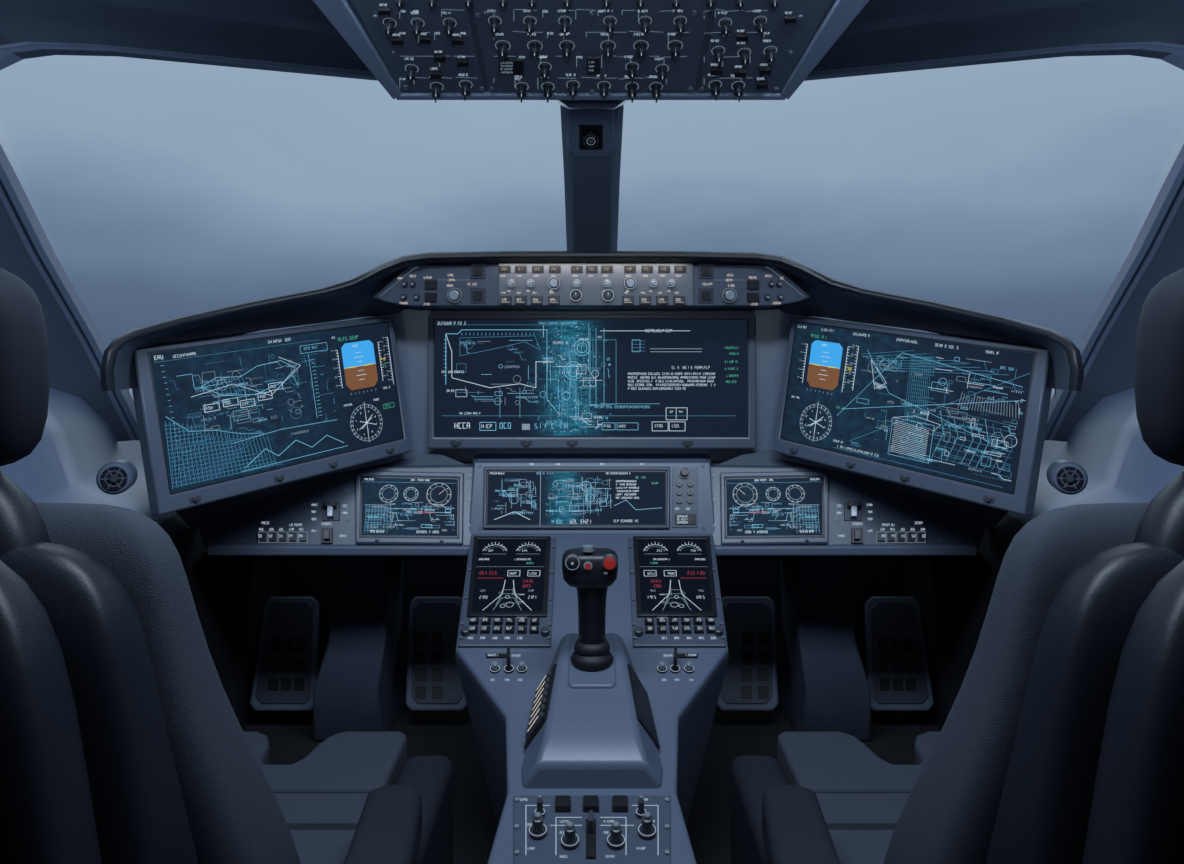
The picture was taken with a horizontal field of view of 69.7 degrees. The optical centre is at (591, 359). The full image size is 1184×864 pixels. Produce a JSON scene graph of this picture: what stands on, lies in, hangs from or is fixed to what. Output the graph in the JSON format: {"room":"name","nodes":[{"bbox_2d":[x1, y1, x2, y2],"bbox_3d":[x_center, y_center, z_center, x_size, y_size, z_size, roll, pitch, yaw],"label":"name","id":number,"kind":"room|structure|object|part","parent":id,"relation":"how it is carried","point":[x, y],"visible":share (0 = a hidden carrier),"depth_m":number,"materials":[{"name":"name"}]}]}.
{"room":"control cabin","nodes":[
{"label":"control cabin","id":0,"kind":"room"},
{"bbox_2d":[0,0,1183,441],"bbox_3d":[0.000,-0.356,1.550,2.485,1.052,1.534,0,0,0],"label":"window frame","id":1,"kind":"structure","parent":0,"point":[292,36],"depth_m":1.67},
{"bbox_2d":[243,690,940,863],"bbox_3d":[0.000,0.975,0.625,2.800,0.050,3.950,0,0,0],"label":"floor","id":2,"kind":"structure","parent":0,"point":[449,734],"depth_m":2.08,"materials":[{"name":"carpet"}]},
{"bbox_2d":[0,388,280,729],"bbox_3d":[-1.018,0.460,1.000,0.505,0.980,2.800,0,0,0],"label":"side wall panel","id":3,"kind":"object","parent":2,"relation":"on","point":[230,595],"visible":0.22,"depth_m":1.80,"materials":[{"name":"grey plastic"}]},
{"bbox_2d":[96,459,137,494],"bbox_3d":[-0.783,0.193,1.401,0.053,0.056,0.078,0,0,-22],"label":"air vent","id":4,"kind":"object","parent":3,"relation":"attached to","point":[115,477],"visible":1,"depth_m":1.37,"materials":[{"name":"black plastic"}]},
{"bbox_2d":[0,268,452,863],"bbox_3d":[-0.532,0.421,1.095,0.654,1.058,0.809,0,0,0],"label":"seat","id":5,"kind":"object","parent":2,"relation":"on","point":[123,741],"visible":1,"depth_m":0.85,"materials":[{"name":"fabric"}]},
{"bbox_2d":[35,503,299,863],"bbox_3d":[-0.614,0.426,1.012,0.492,0.548,0.295,0,0,0],"label":"cushion","id":6,"kind":"object","parent":5,"relation":"on","point":[223,808],"depth_m":0.92,"materials":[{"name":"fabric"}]},
{"bbox_3d":[-0.253,0.610,0.990,0.083,0.070,0.382,0,0,-3],"label":"armrest","id":7,"kind":"part","parent":5,"relation":"part of","materials":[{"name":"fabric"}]},
{"bbox_2d":[313,557,404,740],"bbox_3d":[-0.593,0.708,2.192,0.206,0.485,0.341,0,0,0],"label":"housing","id":8,"kind":"object","parent":2,"relation":"on","point":[358,687],"visible":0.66,"depth_m":2.05,"materials":[{"name":"grey plastic"}]},
{"bbox_2d":[456,533,727,863],"bbox_3d":[0.000,0.651,1.370,0.536,0.599,1.300,0,0,0],"label":"pedestal","id":9,"kind":"object","parent":2,"relation":"on","point":[604,766],"visible":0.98,"depth_m":1.41,"materials":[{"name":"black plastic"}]},
{"bbox_3d":[-0.168,0.458,1.713,0.186,0.147,0.310,0,0,0],"label":"control plate","id":10,"kind":"part","parent":9,"relation":"part of","materials":[{"name":"grey plastic"}]},
{"bbox_2d":[467,536,550,617],"bbox_3d":[-0.171,0.439,1.740,0.170,0.110,0.231,0,0,0],"label":"display","id":11,"kind":"object","parent":9,"relation":"attached to","point":[509,578],"visible":1,"depth_m":1.73,"materials":[{"name":"black glass"}]},
{"bbox_2d":[562,545,617,670],"bbox_3d":[-0.003,0.434,1.439,0.095,0.251,0.096,0,0,0],"label":"stick","id":12,"kind":"object","parent":9,"relation":"attached to","point":[590,569],"visible":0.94,"depth_m":1.42,"materials":[{"name":"black plastic"}]},
{"bbox_2d":[156,309,1027,559],"bbox_3d":[0.000,0.198,1.885,2.009,0.640,0.630,0,0,0],"label":"panel","id":13,"kind":"object","parent":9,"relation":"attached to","point":[312,518],"visible":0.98,"depth_m":1.89,"materials":[{"name":"grey"}]},
{"bbox_2d":[132,317,409,515],"bbox_3d":[-0.629,0.092,1.742,0.086,0.381,0.579,0,0,41],"label":"display","id":14,"kind":"object","parent":13,"relation":"attached to","point":[218,419],"visible":1,"depth_m":1.69,"materials":[{"name":"black glass"}]},
{"bbox_2d":[355,471,463,544],"bbox_3d":[-0.406,0.328,1.884,0.241,0.160,0.092,0,0,-6],"label":"display","id":15,"kind":"object","parent":13,"relation":"attached to","point":[392,507],"visible":1,"depth_m":1.88,"materials":[{"name":"black glass"}]},
{"bbox_2d":[483,467,669,528],"bbox_3d":[-0.034,0.310,1.911,0.422,0.137,0.068,0,0,0],"label":"display","id":16,"kind":"object","parent":13,"relation":"attached to","point":[513,497],"visible":1,"depth_m":1.90,"materials":[{"name":"black"}]},
{"bbox_2d":[100,251,1083,395],"bbox_3d":[0.000,-0.081,1.805,1.660,0.306,0.870,0,0,0],"label":"shield","id":17,"kind":"object","parent":13,"relation":"attached to","point":[352,298],"visible":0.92,"depth_m":1.75,"materials":[{"name":"black plastic"}]},
{"bbox_2d":[373,263,810,309],"bbox_3d":[0.000,-0.162,1.881,0.951,0.095,0.128,0,0,0],"label":"control panel","id":18,"kind":"object","parent":17,"relation":"attached to","point":[567,286],"visible":1,"depth_m":1.84,"materials":[{"name":"painted metal"},{"name":"black plastic"},{"name":"silver"}]},
{"bbox_2d":[428,314,755,448],"bbox_3d":[0.000,0.050,1.993,0.768,0.316,0.054,0,0,0],"label":"display","id":19,"kind":"object","parent":13,"relation":"attached to","point":[496,381],"visible":1,"depth_m":1.98,"materials":[{"name":"black glass"}]},
{"bbox_2d":[720,471,828,544],"bbox_3d":[0.406,0.328,1.884,0.241,0.160,0.092,0,0,6],"label":"display","id":20,"kind":"object","parent":13,"relation":"attached to","point":[788,507],"visible":1,"depth_m":1.88,"materials":[{"name":"black glass"}]},
{"bbox_2d":[774,317,1051,515],"bbox_3d":[0.629,0.092,1.742,0.086,0.381,0.579,0,0,-41],"label":"display","id":21,"kind":"object","parent":13,"relation":"attached to","point":[963,419],"visible":1,"depth_m":1.69,"materials":[{"name":"black"}]},
{"bbox_3d":[0.000,0.657,1.168,0.230,0.046,0.144,0,0,0],"label":"radio panel","id":22,"kind":"part","parent":9,"relation":"part of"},
{"bbox_2d":[633,536,716,617],"bbox_3d":[0.171,0.439,1.740,0.170,0.110,0.231,0,0,0],"label":"display","id":23,"kind":"object","parent":9,"relation":"attached to","point":[674,578],"visible":1,"depth_m":1.73,"materials":[{"name":"black glass"}]},
{"bbox_3d":[0.168,0.458,1.713,0.186,0.147,0.310,0,0,0],"label":"control plate","id":24,"kind":"part","parent":9,"relation":"part of","materials":[{"name":"grey plastic"}]},
{"bbox_2d":[779,557,870,740],"bbox_3d":[0.593,0.708,2.192,0.206,0.485,0.341,0,0,0],"label":"housing","id":25,"kind":"object","parent":2,"relation":"on","point":[825,687],"visible":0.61,"depth_m":2.05,"materials":[{"name":"grey plastic"}]},
{"bbox_2d":[731,268,1183,863],"bbox_3d":[0.532,0.421,1.095,0.654,1.058,0.809,0,0,0],"label":"seat","id":26,"kind":"object","parent":2,"relation":"on","point":[1061,739],"visible":1,"depth_m":0.86,"materials":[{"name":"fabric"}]},
{"bbox_3d":[0.253,0.610,0.990,0.083,0.070,0.382,0,0,3],"label":"armrest","id":27,"kind":"part","parent":26,"relation":"part of","materials":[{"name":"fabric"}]},
{"bbox_2d":[884,503,1148,863],"bbox_3d":[0.614,0.426,1.012,0.492,0.548,0.295,0,0,0],"label":"cushion","id":28,"kind":"object","parent":26,"relation":"on","point":[960,808],"depth_m":0.92,"materials":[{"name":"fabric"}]},
{"bbox_2d":[903,388,1183,729],"bbox_3d":[1.018,0.460,1.000,0.505,0.980,2.800,0,0,0],"label":"side wall panel","id":29,"kind":"object","parent":2,"relation":"on","point":[953,595],"visible":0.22,"depth_m":1.80,"materials":[{"name":"grey plastic"}]},
{"bbox_2d":[1046,459,1087,494],"bbox_3d":[0.783,0.193,1.401,0.053,0.056,0.078,0,0,22],"label":"air vent","id":30,"kind":"object","parent":29,"relation":"attached to","point":[1068,477],"visible":1,"depth_m":1.37,"materials":[{"name":"black plastic"}]},
{"bbox_2d":[279,462,904,689],"bbox_3d":[0.000,0.465,2.475,2.600,0.970,0.050,0,0,0],"label":"wall","id":31,"kind":"structure","parent":0,"point":[311,578],"depth_m":2.45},
{"bbox_2d":[250,596,324,710],"bbox_3d":[-0.790,0.767,2.312,0.172,0.263,0.298,0,0,0],"label":"rudder pedal","id":32,"kind":"object","parent":31,"relation":"attached to","point":[286,668],"visible":0.95,"depth_m":2.21,"materials":[{"name":"black plastic"}]},
{"bbox_2d":[406,596,466,710],"bbox_3d":[-0.403,0.767,2.312,0.172,0.262,0.298,0,0,0],"label":"rudder pedal","id":33,"kind":"object","parent":31,"relation":"attached to","point":[433,681],"visible":0.91,"depth_m":2.21,"materials":[{"name":"black plastic"}]},
{"bbox_2d":[717,596,777,710],"bbox_3d":[0.403,0.767,2.312,0.172,0.262,0.298,0,0,0],"label":"rudder pedal","id":34,"kind":"object","parent":31,"relation":"attached to","point":[750,681],"visible":0.91,"depth_m":2.21,"materials":[{"name":"black plastic"}]},
{"bbox_2d":[859,596,933,710],"bbox_3d":[0.790,0.767,2.312,0.172,0.263,0.298,0,0,0],"label":"rudder pedal","id":35,"kind":"object","parent":31,"relation":"attached to","point":[897,668],"visible":0.94,"depth_m":2.21,"materials":[{"name":"black plastic"}]},
{"bbox_3d":[0.000,-0.552,0.330,2.609,0.701,3.259,0,0,0],"label":"ceiling","id":36,"kind":"structure","parent":0,"visible":0},
{"bbox_2d":[313,0,868,109],"bbox_3d":[-0.002,-0.625,1.488,1.023,0.391,0.784,0,0,0],"label":"panel","id":37,"kind":"object","parent":36,"relation":"attached to","point":[574,54],"visible":1,"depth_m":1.33,"materials":[{"name":"grey"}]},
{"bbox_2d":[560,105,623,250],"bbox_3d":[0.000,-0.441,2.001,0.143,0.389,0.436,0,0,0],"label":"post","id":38,"kind":"object","parent":37,"relation":"attached to","point":[618,113],"visible":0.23,"depth_m":1.96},
{"bbox_2d":[568,109,613,156],"bbox_3d":[-0.002,-0.501,1.857,0.102,0.100,0.100,0,0,0],"label":"plate","id":39,"kind":"object","parent":38,"relation":"attached to","point":[576,118],"visible":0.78,"depth_m":1.83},
{"bbox_2d":[579,125,602,149],"bbox_3d":[-0.002,-0.484,1.849,0.053,0.048,0.048,0,0,0],"label":"camera","id":40,"kind":"object","parent":39,"relation":"attached to","point":[590,136],"visible":1,"depth_m":1.83,"materials":[{"name":"black plastic"}]},
{"bbox_2d":[572,152,611,250],"bbox_3d":[0.000,-0.412,1.952,0.098,0.294,0.294,0,0,0],"label":"inlay","id":41,"kind":"object","parent":38,"relation":"attached to","point":[591,176],"depth_m":1.99,"materials":[{"name":"grey plastic"}]}
]}

